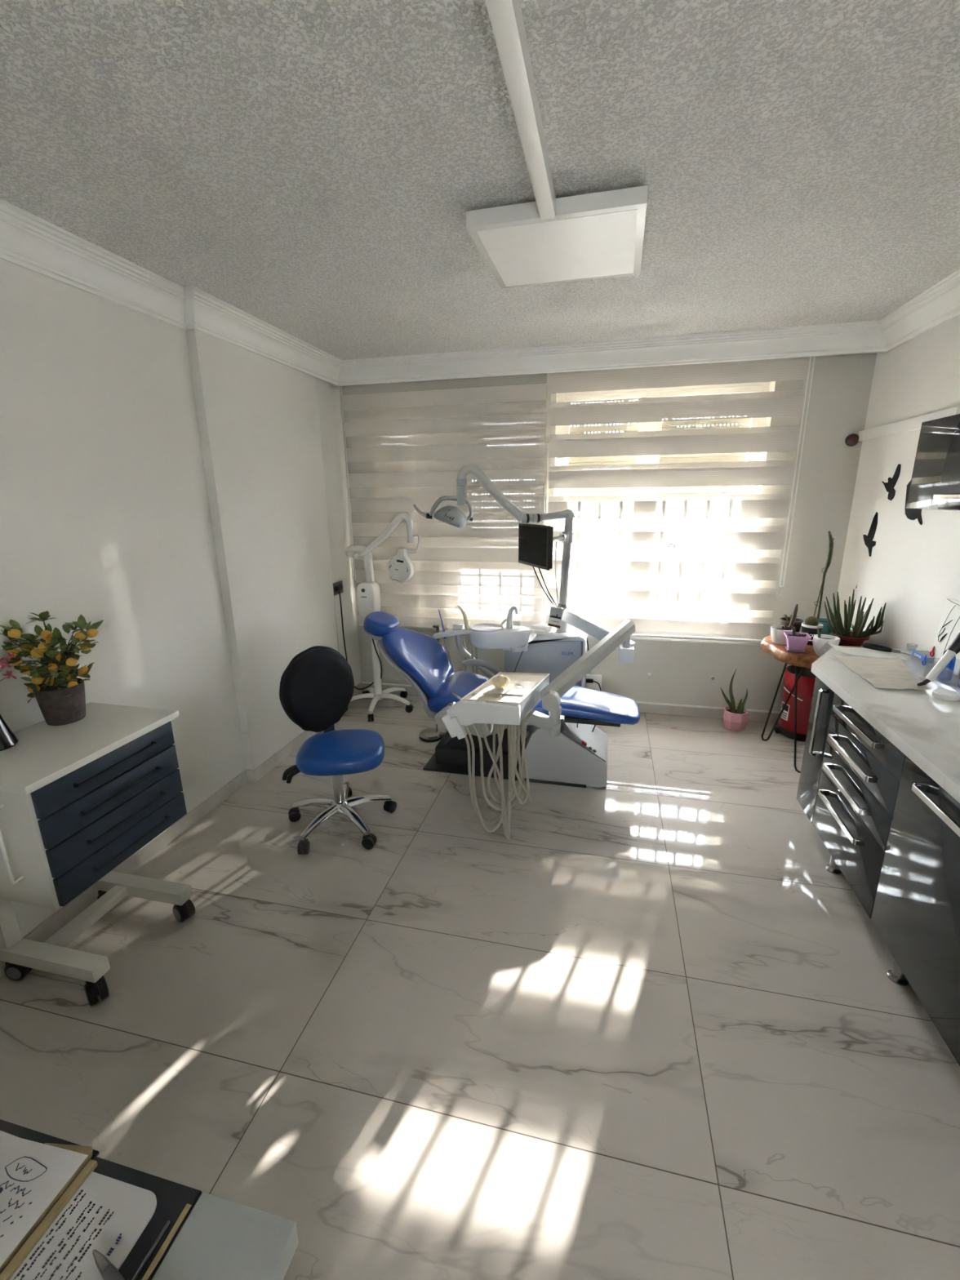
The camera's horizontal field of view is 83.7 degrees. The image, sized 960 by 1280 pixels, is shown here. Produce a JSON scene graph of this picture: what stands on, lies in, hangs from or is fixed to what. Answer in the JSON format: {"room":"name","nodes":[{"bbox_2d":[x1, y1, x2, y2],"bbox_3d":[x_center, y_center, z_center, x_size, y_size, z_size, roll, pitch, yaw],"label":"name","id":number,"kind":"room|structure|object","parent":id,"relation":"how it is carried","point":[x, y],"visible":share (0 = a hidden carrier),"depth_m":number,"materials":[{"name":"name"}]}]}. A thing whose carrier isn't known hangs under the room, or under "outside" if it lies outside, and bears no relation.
{"room":"dental clinic","nodes":[
{"label":"dental clinic","id":0,"kind":"room"},
{"bbox_2d":[0,258,361,937],"bbox_3d":[-1.740,-0.072,1.709,0.100,2.555,5.650,3,15,13],"label":"wall","id":1,"kind":"structure","parent":0,"point":[105,515],"depth_m":2.28,"materials":[{"name":"white paint"}]},
{"bbox_2d":[0,198,185,329],"bbox_3d":[-1.831,-1.033,0.633,0.110,0.138,4.078,3,15,13],"label":"trim","id":2,"kind":"structure","parent":1,"relation":"attached to","point":[28,241],"depth_m":2.02,"materials":[{"name":"white paint"}]},
{"bbox_2d":[0,682,362,977],"bbox_3d":[-1.649,1.129,2.007,0.060,0.078,5.638,3,15,13],"label":"baseboard","id":3,"kind":"structure","parent":1,"relation":"attached to","point":[64,915],"depth_m":2.61,"materials":[{"name":"tile"}]},
{"bbox_2d":[183,285,195,329],"bbox_3d":[-1.352,-1.539,2.490,0.037,0.138,0.192,-10,18,-30],"label":"trim","id":4,"kind":"structure","parent":1,"relation":"attached to","point":[188,291],"depth_m":2.49,"materials":[{"name":"white paint"}]},
{"bbox_2d":[185,328,338,769],"bbox_3d":[-1.255,-0.533,3.397,0.062,2.555,1.122,3,15,13],"label":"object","id":5,"kind":"structure","parent":1,"relation":"attached to","point":[258,417],"depth_m":3.17,"materials":[{"name":"white paint"}]},
{"bbox_2d":[193,286,342,385],"bbox_3d":[-1.164,-1.720,3.152,0.110,0.138,1.532,3,15,13],"label":"trim","id":6,"kind":"structure","parent":1,"relation":"attached to","point":[214,317],"depth_m":2.94,"materials":[{"name":"white paint"}]},
{"bbox_2d":[335,614,339,652],"bbox_3d":[-1.116,-0.049,4.171,0.013,0.296,0.012,3,15,13],"label":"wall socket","id":7,"kind":"object","parent":1,"relation":"attached to","point":[335,615],"depth_m":4.18,"materials":[{"name":"grey plastic"}]},
{"bbox_2d":[333,580,342,601],"bbox_3d":[-1.104,-0.383,4.152,0.013,0.137,0.153,3,15,13],"label":"wall socket","id":8,"kind":"object","parent":1,"relation":"attached to","point":[339,584],"depth_m":4.15,"materials":[{"name":"grey plastic"}]},
{"bbox_2d":[334,586,373,689],"bbox_3d":[-0.972,-0.001,4.225,0.271,0.854,0.059,-2,15,-3],"label":"cable","id":9,"kind":"object","parent":8,"relation":"attached to","point":[336,588],"visible":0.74,"depth_m":4.18,"materials":[{"name":"black plastic"}]},
{"bbox_2d":[0,690,959,1279],"bbox_3d":[0.056,1.299,1.644,3.760,0.100,5.850,3,15,13],"label":"floor","id":10,"kind":"structure","parent":0,"point":[645,1029],"depth_m":1.68,"materials":[{"name":"tile"}]},
{"bbox_2d":[0,702,195,1005],"bbox_3d":[-1.417,0.746,1.946,0.463,0.844,0.596,3,15,13],"label":"cart","id":11,"kind":"object","parent":10,"relation":"on","point":[78,799],"visible":1,"depth_m":1.81,"materials":[{"name":"white painted metal"},{"name":"dark blue painted metal"},{"name":"black plastic"}]},
{"bbox_2d":[0,652,18,751],"bbox_3d":[-1.589,0.202,1.742,0.147,0.316,0.124,3,15,13],"label":"flower vase","id":12,"kind":"object","parent":11,"relation":"on","point":[8,740],"visible":1,"depth_m":1.76,"materials":[{"name":"black"}]},
{"bbox_2d":[0,610,103,725],"bbox_3d":[-1.517,0.098,1.933,0.276,0.415,0.184,-2,15,-4],"label":"plant","id":13,"kind":"object","parent":11,"relation":"on","point":[61,700],"visible":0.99,"depth_m":1.93,"materials":[{"name":"green plant"}]},
{"bbox_2d":[151,1191,298,1279],"bbox_3d":[-1.009,1.166,0.531,1.412,0.760,0.840,3,15,13],"label":"desk","id":14,"kind":"object","parent":10,"relation":"on","point":[220,1238],"visible":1,"depth_m":0.65,"materials":[{"name":"grey"}]},
{"bbox_2d":[0,1119,201,1279],"bbox_3d":[-0.572,0.735,0.603,0.368,0.023,0.294,3,15,13],"label":"agenda","id":15,"kind":"object","parent":14,"relation":"on","point":[60,1202],"visible":1,"depth_m":0.67,"materials":[{"name":"black"}]},
{"bbox_2d":[92,1249,124,1279],"bbox_3d":[-0.398,0.729,0.598,0.139,0.016,0.013,9,18,31],"label":"pen","id":16,"kind":"object","parent":15,"relation":"on","point":[107,1269],"visible":1,"depth_m":0.61,"materials":[{"name":"silver metal"}]},
{"bbox_2d":[106,1233,122,1256],"bbox_3d":[-0.438,0.726,0.643,0.004,0.001,0.020,3,15,13],"label":"print","id":17,"kind":"object","parent":15,"relation":"on","point":[114,1241],"depth_m":0.64,"materials":[{"name":"blue"}]},
{"bbox_2d":[279,645,396,854],"bbox_3d":[-0.731,0.499,2.646,0.571,0.942,0.563,3,15,13],"label":"stool","id":18,"kind":"object","parent":10,"relation":"on","point":[317,686],"visible":1,"depth_m":2.57,"materials":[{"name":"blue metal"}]},
{"bbox_2d":[343,511,420,721],"bbox_3d":[-0.724,-0.190,4.067,0.746,1.531,0.580,3,15,13],"label":"machine","id":19,"kind":"object","parent":10,"relation":"on","point":[401,568],"visible":0.91,"depth_m":3.97,"materials":[{"name":"white plastic"}]},
{"bbox_2d":[419,724,444,742],"bbox_3d":[-0.204,0.648,3.731,0.444,0.076,0.164,1,15,6],"label":"foot pedal","id":20,"kind":"object","parent":10,"relation":"on","point":[431,735],"visible":0.83,"depth_m":3.71,"materials":[{"name":"silver metal"}]},
{"bbox_2d":[363,611,639,787],"bbox_3d":[0.113,0.319,3.294,1.669,0.933,0.573,3,15,13],"label":"dental chair","id":21,"kind":"object","parent":10,"relation":"on","point":[577,757],"visible":0.81,"depth_m":3.16,"materials":[{"name":"blue leather"}]},
{"bbox_2d":[581,740,586,746],"bbox_3d":[0.597,0.592,3.069,0.031,0.026,0.024,3,15,13],"label":"switch","id":22,"kind":"object","parent":21,"relation":"attached to","point":[583,743],"depth_m":3.06,"materials":[{"name":"red plastic"}]},
{"bbox_2d":[413,463,635,839],"bbox_3d":[0.222,-0.103,3.141,1.369,1.816,1.566,3,15,13],"label":"dental unit","id":23,"kind":"object","parent":10,"relation":"on","point":[562,659],"visible":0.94,"depth_m":3.28,"materials":[{"name":"white plastic"},{"name":"metal"},{"name":"rubber"}]},
{"bbox_2d":[413,478,473,528],"bbox_3d":[-0.225,-0.845,3.325,0.349,0.298,0.178,3,15,13],"label":"lamp","id":24,"kind":"object","parent":23,"relation":"attached to","point":[451,515],"depth_m":3.30,"materials":[{"name":"grey plastic"}]},
{"bbox_2d":[470,622,502,631],"bbox_3d":[0.044,-0.078,3.588,0.222,0.020,0.222,3,15,13],"label":"bowl","id":25,"kind":"object","parent":23,"relation":"on","point":[486,627],"depth_m":3.59,"materials":[{"name":"white ceramic"}]},
{"bbox_2d":[483,680,537,694],"bbox_3d":[0.155,0.236,2.688,0.240,0.004,0.200,3,15,13],"label":"paper","id":26,"kind":"object","parent":23,"relation":"on","point":[511,689],"visible":0.82,"depth_m":2.66,"materials":[{"name":"white paper"}]},
{"bbox_2d":[491,674,509,688],"bbox_3d":[0.103,0.207,2.664,0.089,0.073,0.088,3,15,13],"label":"ball","id":27,"kind":"object","parent":26,"relation":"on","point":[500,682],"visible":1,"depth_m":2.63,"materials":[{"name":"beige"}]},
{"bbox_2d":[509,682,524,688],"bbox_3d":[0.176,0.226,2.702,0.108,0.016,0.015,9,18,32],"label":"mirror","id":28,"kind":"object","parent":26,"relation":"on","point":[516,684],"visible":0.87,"depth_m":2.69,"materials":[{"name":"silver metal"}]},
{"bbox_2d":[457,463,574,632],"bbox_3d":[0.247,-0.564,3.511,0.708,1.121,0.375,3,15,13],"label":"lamp arm","id":29,"kind":"object","parent":23,"relation":"attached to","point":[529,535],"depth_m":3.48,"materials":[{"name":"silver metal"}]},
{"bbox_2d":[518,523,553,570],"bbox_3d":[0.344,-0.596,3.379,0.260,0.262,0.367,3,15,13],"label":"monitor","id":30,"kind":"object","parent":23,"relation":"on","point":[535,541],"depth_m":3.32,"materials":[{"name":"black plastic"}]},
{"bbox_2d":[528,622,553,635],"bbox_3d":[0.416,-0.078,3.684,0.188,0.044,0.192,3,15,13],"label":"folded towels","id":31,"kind":"object","parent":23,"relation":"on","point":[537,628],"visible":0.93,"depth_m":3.66,"materials":[{"name":"white fabric"}]},
{"bbox_2d":[547,601,563,628],"bbox_3d":[0.514,-0.171,3.626,0.103,0.168,0.078,3,15,13],"label":"card","id":32,"kind":"object","parent":23,"relation":"hanging from","point":[556,613],"visible":1,"depth_m":3.60,"materials":[{"name":"white paper"}]},
{"bbox_2d":[550,607,562,617],"bbox_3d":[0.510,-0.180,3.594,0.088,0.078,0.003,7,17,25],"label":"picture","id":33,"kind":"object","parent":32,"relation":"attached to","point":[555,612],"depth_m":3.59},
{"bbox_2d":[720,669,748,731],"bbox_3d":[1.821,0.417,3.792,0.183,0.445,0.176,-14,20,-41],"label":"snake plant","id":34,"kind":"object","parent":10,"relation":"on","point":[735,718],"visible":1,"depth_m":3.78,"materials":[{"name":"green plant"}]},
{"bbox_2d":[773,665,815,742],"bbox_3d":[2.221,0.432,3.685,0.314,0.462,0.293,3,15,13],"label":"fire extinguisher","id":35,"kind":"object","parent":10,"relation":"on","point":[806,683],"visible":0.52,"depth_m":3.61,"materials":[{"name":"red metal"}]},
{"bbox_2d":[760,635,862,773],"bbox_3d":[1.992,0.402,3.236,0.592,0.760,0.625,3,15,13],"label":"table","id":36,"kind":"object","parent":10,"relation":"on","point":[778,651],"visible":0.38,"depth_m":3.15,"materials":[{"name":"black metal"}]},
{"bbox_2d":[770,604,798,644],"bbox_3d":[1.795,-0.096,3.169,0.129,0.240,0.128,3,15,13],"label":"potted cactus","id":37,"kind":"object","parent":36,"relation":"on","point":[777,635],"visible":0.88,"depth_m":3.15,"materials":[{"name":"white ceramic"}]},
{"bbox_2d":[770,625,792,644],"bbox_3d":[1.795,-0.026,3.188,0.128,0.095,0.128,3,15,13],"label":"pot","id":38,"kind":"object","parent":37,"relation":"on","point":[777,635],"depth_m":3.15,"materials":[{"name":"white ceramic"}]},
{"bbox_2d":[779,613,803,631],"bbox_3d":[1.908,-0.080,3.293,0.124,0.141,0.124,3,15,13],"label":"potted plant","id":39,"kind":"object","parent":36,"relation":"on","point":[797,624],"visible":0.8,"depth_m":3.26,"materials":[{"name":"green plant"}]},
{"bbox_2d":[783,626,811,653],"bbox_3d":[1.793,-0.006,3.034,0.120,0.135,0.120,5,16,21],"label":"potted cactus","id":40,"kind":"object","parent":36,"relation":"on","point":[797,642],"visible":1,"depth_m":3.01,"materials":[{"name":"purple"}]},
{"bbox_2d":[801,616,822,644],"bbox_3d":[1.960,-0.060,3.168,0.110,0.166,0.110,3,15,13],"label":"potted cactus","id":41,"kind":"object","parent":36,"relation":"on","point":[811,624],"visible":0.63,"depth_m":3.13,"materials":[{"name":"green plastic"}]},
{"bbox_2d":[801,625,822,644],"bbox_3d":[1.960,-0.030,3.176,0.105,0.104,0.105,3,15,13],"label":"pot","id":42,"kind":"object","parent":41,"relation":"on","point":[811,630],"depth_m":3.13,"materials":[{"name":"ceramic"}]},
{"bbox_2d":[813,530,834,635],"bbox_3d":[2.089,-0.322,3.204,0.144,0.652,0.144,3,15,13],"label":"potted cactus","id":43,"kind":"object","parent":36,"relation":"on","point":[825,629],"visible":0.69,"depth_m":3.20,"materials":[{"name":"teal plant"}]},
{"bbox_2d":[812,627,839,656],"bbox_3d":[1.891,0.010,2.932,0.125,0.156,0.124,3,15,13],"label":"potted cactus","id":44,"kind":"object","parent":36,"relation":"on","point":[821,646],"visible":0.94,"depth_m":2.91,"materials":[{"name":"white ceramic"}]},
{"bbox_2d":[824,585,886,646],"bbox_3d":[2.130,-0.137,3.063,0.324,0.365,0.186,3,15,13],"label":"potted succulent","id":45,"kind":"object","parent":36,"relation":"on","point":[856,637],"visible":1,"depth_m":3.05,"materials":[{"name":"green plant"}]},
{"bbox_2d":[831,631,870,646],"bbox_3d":[2.136,0.003,3.100,0.186,0.076,0.186,3,15,13],"label":"pot","id":46,"kind":"object","parent":45,"relation":"on","point":[851,638],"depth_m":3.05,"materials":[{"name":"red ceramic"}]},
{"bbox_2d":[796,675,834,823],"bbox_3d":[1.857,0.536,2.638,0.564,0.815,0.508,3,15,13],"label":"base cabinet","id":47,"kind":"object","parent":10,"relation":"on","point":[823,696],"visible":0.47,"depth_m":2.52,"materials":[{"name":"grey"}]},
{"bbox_2d":[810,645,959,803],"bbox_3d":[1.645,0.350,1.680,0.577,0.042,2.330,3,15,13],"label":"countertop","id":48,"kind":"structure","parent":47,"relation":"on","point":[925,727],"depth_m":1.94,"materials":[{"name":"stone"}]},
{"bbox_2d":[828,642,908,660],"bbox_3d":[1.909,0.053,2.636,0.300,0.025,0.200,3,15,13],"label":"paper sheet","id":49,"kind":"object","parent":48,"relation":"on","point":[851,651],"visible":0.88,"depth_m":2.64,"materials":[{"name":"white paper"}]},
{"bbox_2d":[832,654,930,689],"bbox_3d":[1.782,0.139,2.340,0.285,0.013,0.466,3,15,13],"label":"sheet","id":50,"kind":"object","parent":48,"relation":"on","point":[881,673],"visible":0.99,"depth_m":2.34,"materials":[{"name":"beige paper"}]},
{"bbox_2d":[916,632,959,686],"bbox_3d":[1.845,0.071,2.135,0.204,0.217,0.042,-3,15,-8],"label":"light","id":51,"kind":"object","parent":50,"relation":"on","point":[953,649],"visible":1,"depth_m":2.13,"materials":[{"name":"white plastic"}]},
{"bbox_2d":[862,642,918,657],"bbox_3d":[2.005,0.047,2.622,0.029,0.032,0.226,-13,20,-39],"label":"spatula","id":52,"kind":"object","parent":48,"relation":"on","point":[865,645],"visible":1,"depth_m":2.64,"materials":[{"name":"black plastic"}]},
{"bbox_2d":[911,649,934,662],"bbox_3d":[2.111,0.079,2.532,0.062,0.026,0.127,3,15,13],"label":"carton","id":53,"kind":"object","parent":48,"relation":"on","point":[921,655],"visible":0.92,"depth_m":2.53,"materials":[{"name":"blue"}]},
{"bbox_2d":[929,646,934,657],"bbox_3d":[2.098,0.053,2.484,0.007,0.052,0.029,3,15,13],"label":"clip","id":54,"kind":"object","parent":53,"relation":"on","point":[933,648],"visible":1,"depth_m":2.48,"materials":[{"name":"red plastic"}]},
{"bbox_2d":[921,654,926,665],"bbox_3d":[2.027,0.092,2.443,0.007,0.052,0.029,3,15,13],"label":"clip","id":55,"kind":"object","parent":48,"relation":"on","point":[925,658],"visible":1,"depth_m":2.44,"materials":[{"name":"blue plastic"}]},
{"bbox_2d":[931,597,959,675],"bbox_3d":[2.087,-0.020,2.366,0.022,0.300,0.220,3,15,13],"label":"picture card","id":56,"kind":"object","parent":48,"relation":"on","point":[948,628],"visible":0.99,"depth_m":2.40,"materials":[{"name":"white paper"}]},
{"bbox_2d":[932,688,959,701],"bbox_3d":[1.799,0.211,2.067,0.084,0.020,0.084,3,15,13],"label":"round lid","id":57,"kind":"object","parent":48,"relation":"on","point":[943,694],"visible":1,"depth_m":2.05,"materials":[{"name":"white plastic"}]},
{"bbox_3d":[1.942,0.152,2.155,0.140,0.085,0.260,3,15,13],"label":"clear box","id":58,"kind":"object","parent":48,"relation":"on","visible":0},
{"bbox_2d":[937,644,955,680],"bbox_3d":[1.954,0.092,2.237,0.048,0.152,0.048,3,15,13],"label":"slim bottle","id":59,"kind":"object","parent":58,"relation":"in","point":[946,674],"visible":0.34,"depth_m":2.23,"materials":[{"name":"blue plastic"}]},
{"bbox_2d":[812,692,906,918],"bbox_3d":[1.730,0.678,2.115,0.564,0.815,0.602,3,15,13],"label":"base cabinet","id":60,"kind":"object","parent":10,"relation":"on","point":[860,775],"visible":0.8,"depth_m":2.09,"materials":[{"name":"grey laminate"}]},
{"bbox_2d":[871,755,959,1066],"bbox_3d":[1.556,0.872,1.404,0.564,0.815,0.904,3,15,13],"label":"base cabinet","id":61,"kind":"object","parent":10,"relation":"on","point":[916,913],"visible":0.93,"depth_m":1.64,"materials":[{"name":"grey"}]},
{"bbox_2d":[0,0,959,359],"bbox_3d":[0.043,-1.284,1.024,3.760,0.100,6.000,3,15,13],"label":"ceiling","id":62,"kind":"structure","parent":0,"point":[314,169],"depth_m":1.48,"materials":[{"name":"white paint"}]},
{"bbox_2d":[337,373,549,633],"bbox_3d":[-0.270,-1.024,4.034,1.557,1.957,0.093,3,15,13],"label":"zebra blind","id":63,"kind":"object","parent":62,"relation":"hanging from","point":[407,444],"visible":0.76,"depth_m":4.01,"materials":[{"name":"white fabric"}]},
{"bbox_2d":[484,0,555,220],"bbox_3d":[-0.184,-0.942,0.072,0.048,0.060,3.532,3,15,13],"label":"duct","id":64,"kind":"object","parent":62,"relation":"attached to","point":[506,19],"visible":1,"depth_m":1.20,"materials":[{"name":"white plastic"}]},
{"bbox_2d":[465,185,648,288],"bbox_3d":[0.302,-1.460,1.978,0.590,0.062,0.580,3,15,13],"label":"ceiling lamp","id":65,"kind":"object","parent":62,"relation":"attached to","point":[601,234],"visible":0.97,"depth_m":1.86,"materials":[{"name":"white plastic"}]},
{"bbox_2d":[475,208,637,286],"bbox_3d":[0.303,-1.433,1.985,0.533,0.006,0.523,3,15,13],"label":"diffuser","id":66,"kind":"object","parent":65,"relation":"attached to","point":[602,244],"depth_m":1.94,"materials":[{"name":"white plastic"}]},
{"bbox_2d":[340,352,876,711],"bbox_3d":[0.717,-0.737,4.069,3.760,2.555,0.250,3,15,13],"label":"wall","id":67,"kind":"structure","parent":0,"point":[682,673],"depth_m":3.67,"materials":[{"name":"grey paint"}]},
{"bbox_2d":[362,626,760,645],"bbox_3d":[0.561,-0.068,4.207,3.140,0.035,0.165,3,15,13],"label":"trim","id":68,"kind":"structure","parent":67,"relation":"attached to","point":[588,636],"depth_m":3.91,"materials":[{"name":"white stone"}]},
{"bbox_2d":[360,681,780,722],"bbox_3d":[0.701,0.490,4.267,3.560,0.083,0.014,3,15,13],"label":"baseboard","id":69,"kind":"structure","parent":67,"relation":"attached to","point":[645,707],"depth_m":4.07,"materials":[{"name":"tile"}]},
{"bbox_2d":[576,547,579,555],"bbox_3d":[0.782,-0.708,4.275,0.021,0.052,0.024,3,15,13],"label":"air vent","id":70,"kind":"object","parent":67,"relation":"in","point":[577,548],"depth_m":4.27,"materials":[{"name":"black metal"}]},
{"bbox_2d":[577,518,580,525],"bbox_3d":[0.778,-0.929,4.216,0.021,0.050,0.024,3,15,13],"label":"air vent","id":71,"kind":"object","parent":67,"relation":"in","point":[578,519],"depth_m":4.21,"materials":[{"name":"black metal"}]},
{"bbox_2d":[585,673,602,690],"bbox_3d":[0.879,0.344,4.162,0.130,0.155,0.055,3,15,13],"label":"power socket","id":72,"kind":"object","parent":67,"relation":"attached to","point":[597,677],"visible":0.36,"depth_m":4.13,"materials":[{"name":"white plastic"}]},
{"bbox_2d":[586,678,601,690],"bbox_3d":[0.876,0.436,4.122,0.131,0.266,0.068,3,15,13],"label":"plug","id":73,"kind":"object","parent":72,"relation":"in","point":[588,680],"visible":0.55,"depth_m":4.10,"materials":[{"name":"black plastic"}]},
{"bbox_2d":[597,518,600,525],"bbox_3d":[0.930,-0.921,4.181,0.021,0.050,0.024,3,15,13],"label":"air vent","id":74,"kind":"object","parent":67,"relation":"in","point":[598,519],"depth_m":4.17,"materials":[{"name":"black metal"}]},
{"bbox_2d":[330,320,887,386],"bbox_3d":[0.653,-1.819,3.439,3.508,0.138,0.110,3,15,13],"label":"trim","id":75,"kind":"structure","parent":67,"relation":"attached to","point":[868,336],"depth_m":3.38,"materials":[{"name":"white paint"}]},
{"bbox_2d":[658,548,662,555],"bbox_3d":[1.391,-0.678,4.134,0.022,0.050,0.024,3,15,13],"label":"air vent","id":76,"kind":"object","parent":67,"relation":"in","point":[660,549],"depth_m":4.13,"materials":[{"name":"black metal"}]},
{"bbox_2d":[553,381,770,617],"bbox_3d":[1.248,-0.920,3.917,1.385,1.745,0.100,3,15,13],"label":"window","id":77,"kind":"structure","parent":67,"relation":"in","point":[754,387],"depth_m":3.77,"materials":[{"name":"glass"}]},
{"bbox_2d":[567,422,639,496],"bbox_3d":[0.889,-1.451,3.991,0.570,0.810,0.025,3,15,13],"label":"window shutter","id":78,"kind":"object","parent":77,"relation":"attached to","point":[617,460],"visible":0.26,"depth_m":4.00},
{"bbox_2d":[545,356,815,642],"bbox_3d":[1.265,-0.953,3.679,1.610,1.944,0.093,3,15,13],"label":"zebra blind","id":79,"kind":"object","parent":77,"relation":"attached to","point":[774,403],"visible":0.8,"depth_m":3.66,"materials":[{"name":"white fabric"}]},
{"bbox_2d":[657,417,750,495],"bbox_3d":[1.563,-1.437,3.831,0.755,0.810,0.025,3,15,13],"label":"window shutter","id":80,"kind":"object","parent":77,"relation":"attached to","point":[666,425],"visible":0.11,"depth_m":3.85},
{"bbox_2d":[660,518,664,525],"bbox_3d":[1.388,-0.898,4.075,0.024,0.048,0.024,3,15,13],"label":"air vent","id":81,"kind":"object","parent":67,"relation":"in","point":[662,519],"depth_m":4.07,"materials":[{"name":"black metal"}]},
{"bbox_2d":[677,578,681,586],"bbox_3d":[1.546,-0.449,4.159,0.024,0.051,0.024,3,15,13],"label":"air vent","id":82,"kind":"object","parent":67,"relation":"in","point":[678,580],"depth_m":4.15,"materials":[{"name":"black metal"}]},
{"bbox_2d":[682,518,686,525],"bbox_3d":[1.540,-0.890,4.040,0.023,0.048,0.024,3,15,13],"label":"air vent","id":83,"kind":"object","parent":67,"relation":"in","point":[684,522],"depth_m":4.03,"materials":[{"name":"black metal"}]},
{"bbox_2d":[696,608,700,615],"bbox_3d":[1.701,-0.222,4.183,0.023,0.053,0.024,3,15,13],"label":"air vent","id":84,"kind":"object","parent":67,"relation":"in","point":[698,609],"depth_m":4.17,"materials":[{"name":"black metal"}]},
{"bbox_2d":[698,578,702,586],"bbox_3d":[1.698,-0.445,4.123,0.023,0.051,0.024,3,15,13],"label":"air vent","id":85,"kind":"object","parent":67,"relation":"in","point":[700,583],"depth_m":4.11,"materials":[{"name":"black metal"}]},
{"bbox_2d":[702,549,706,556],"bbox_3d":[1.695,-0.661,4.065,0.023,0.049,0.024,3,15,13],"label":"air vent","id":86,"kind":"object","parent":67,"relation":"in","point":[703,550],"depth_m":4.06,"materials":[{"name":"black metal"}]},
{"bbox_2d":[704,518,708,525],"bbox_3d":[1.693,-0.882,4.005,0.023,0.048,0.024,3,15,13],"label":"air vent","id":87,"kind":"object","parent":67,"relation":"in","point":[706,523],"depth_m":4.00,"materials":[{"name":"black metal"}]},
{"bbox_2d":[717,608,721,616],"bbox_3d":[1.853,-0.214,4.148,0.023,0.052,0.024,3,15,13],"label":"air vent","id":88,"kind":"object","parent":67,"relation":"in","point":[719,613],"depth_m":4.14,"materials":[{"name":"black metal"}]},
{"bbox_2d":[720,579,724,586],"bbox_3d":[1.850,-0.435,4.088,0.024,0.050,0.024,3,15,13],"label":"air vent","id":89,"kind":"object","parent":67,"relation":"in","point":[722,582],"depth_m":4.08,"materials":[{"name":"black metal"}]},
{"bbox_2d":[727,518,731,525],"bbox_3d":[1.845,-0.875,3.970,0.024,0.047,0.024,3,15,13],"label":"air vent","id":90,"kind":"object","parent":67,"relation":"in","point":[729,522],"depth_m":3.96,"materials":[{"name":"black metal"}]},
{"bbox_2d":[844,433,858,446],"bbox_3d":[2.351,-1.261,3.376,0.076,0.076,0.036,3,15,13],"label":"detector","id":91,"kind":"object","parent":67,"relation":"attached to","point":[851,440],"visible":1,"depth_m":3.37,"materials":[{"name":"red plastic"}]},
{"bbox_2d":[818,617,833,635],"bbox_3d":[2.092,-0.063,3.273,0.144,0.115,0.144,3,15,13],"label":"pot","id":92,"kind":"object","parent":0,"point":[825,629],"depth_m":3.21,"materials":[{"name":"teal plastic"}]},
{"bbox_2d":[835,314,959,672],"bbox_3d":[1.823,0.106,0.889,0.100,2.555,5.650,3,15,13],"label":"wall","id":93,"kind":"structure","parent":0,"point":[913,567],"depth_m":2.88,"materials":[{"name":"white paint"}]},
{"bbox_2d":[862,511,878,556],"bbox_3d":[2.343,-0.637,3.218,0.002,0.261,0.180,3,15,13],"label":"wall art","id":94,"kind":"object","parent":93,"relation":"attached to","point":[869,543],"visible":1,"depth_m":3.20,"materials":[{"name":"black"}]},
{"bbox_2d":[881,464,901,500],"bbox_3d":[2.311,-0.887,3.023,0.002,0.194,0.190,3,15,13],"label":"wall art","id":95,"kind":"object","parent":93,"relation":"attached to","point":[889,486],"visible":1,"depth_m":2.99,"materials":[{"name":"black"}]},
{"bbox_2d":[857,405,959,441],"bbox_3d":[2.093,-0.944,2.132,0.034,0.060,2.646,3,15,13],"label":"wall trunking","id":96,"kind":"structure","parent":93,"relation":"attached to","point":[913,424],"depth_m":2.85,"materials":[{"name":"white plastic"}]},
{"bbox_2d":[904,480,922,524],"bbox_3d":[2.242,-0.738,2.756,0.002,0.276,0.218,3,15,13],"label":"wall art","id":97,"kind":"object","parent":93,"relation":"attached to","point":[911,513],"visible":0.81,"depth_m":2.78,"materials":[{"name":"black"}]},
{"bbox_2d":[879,268,959,351],"bbox_3d":[1.689,-1.046,0.527,0.110,0.138,5.500,3,15,13],"label":"trim","id":98,"kind":"structure","parent":93,"relation":"attached to","point":[940,303],"depth_m":2.66,"materials":[{"name":"white paint"}]},
{"bbox_2d":[906,413,959,511],"bbox_3d":[1.766,-0.525,1.497,0.345,0.340,1.490,3,15,13],"label":"upper cabinet","id":99,"kind":"object","parent":93,"relation":"attached to","point":[935,484],"visible":1,"depth_m":2.06,"materials":[{"name":"grey glass"}]},
{"label":"outside","id":100,"kind":"structure","parent":0,"visible":0},
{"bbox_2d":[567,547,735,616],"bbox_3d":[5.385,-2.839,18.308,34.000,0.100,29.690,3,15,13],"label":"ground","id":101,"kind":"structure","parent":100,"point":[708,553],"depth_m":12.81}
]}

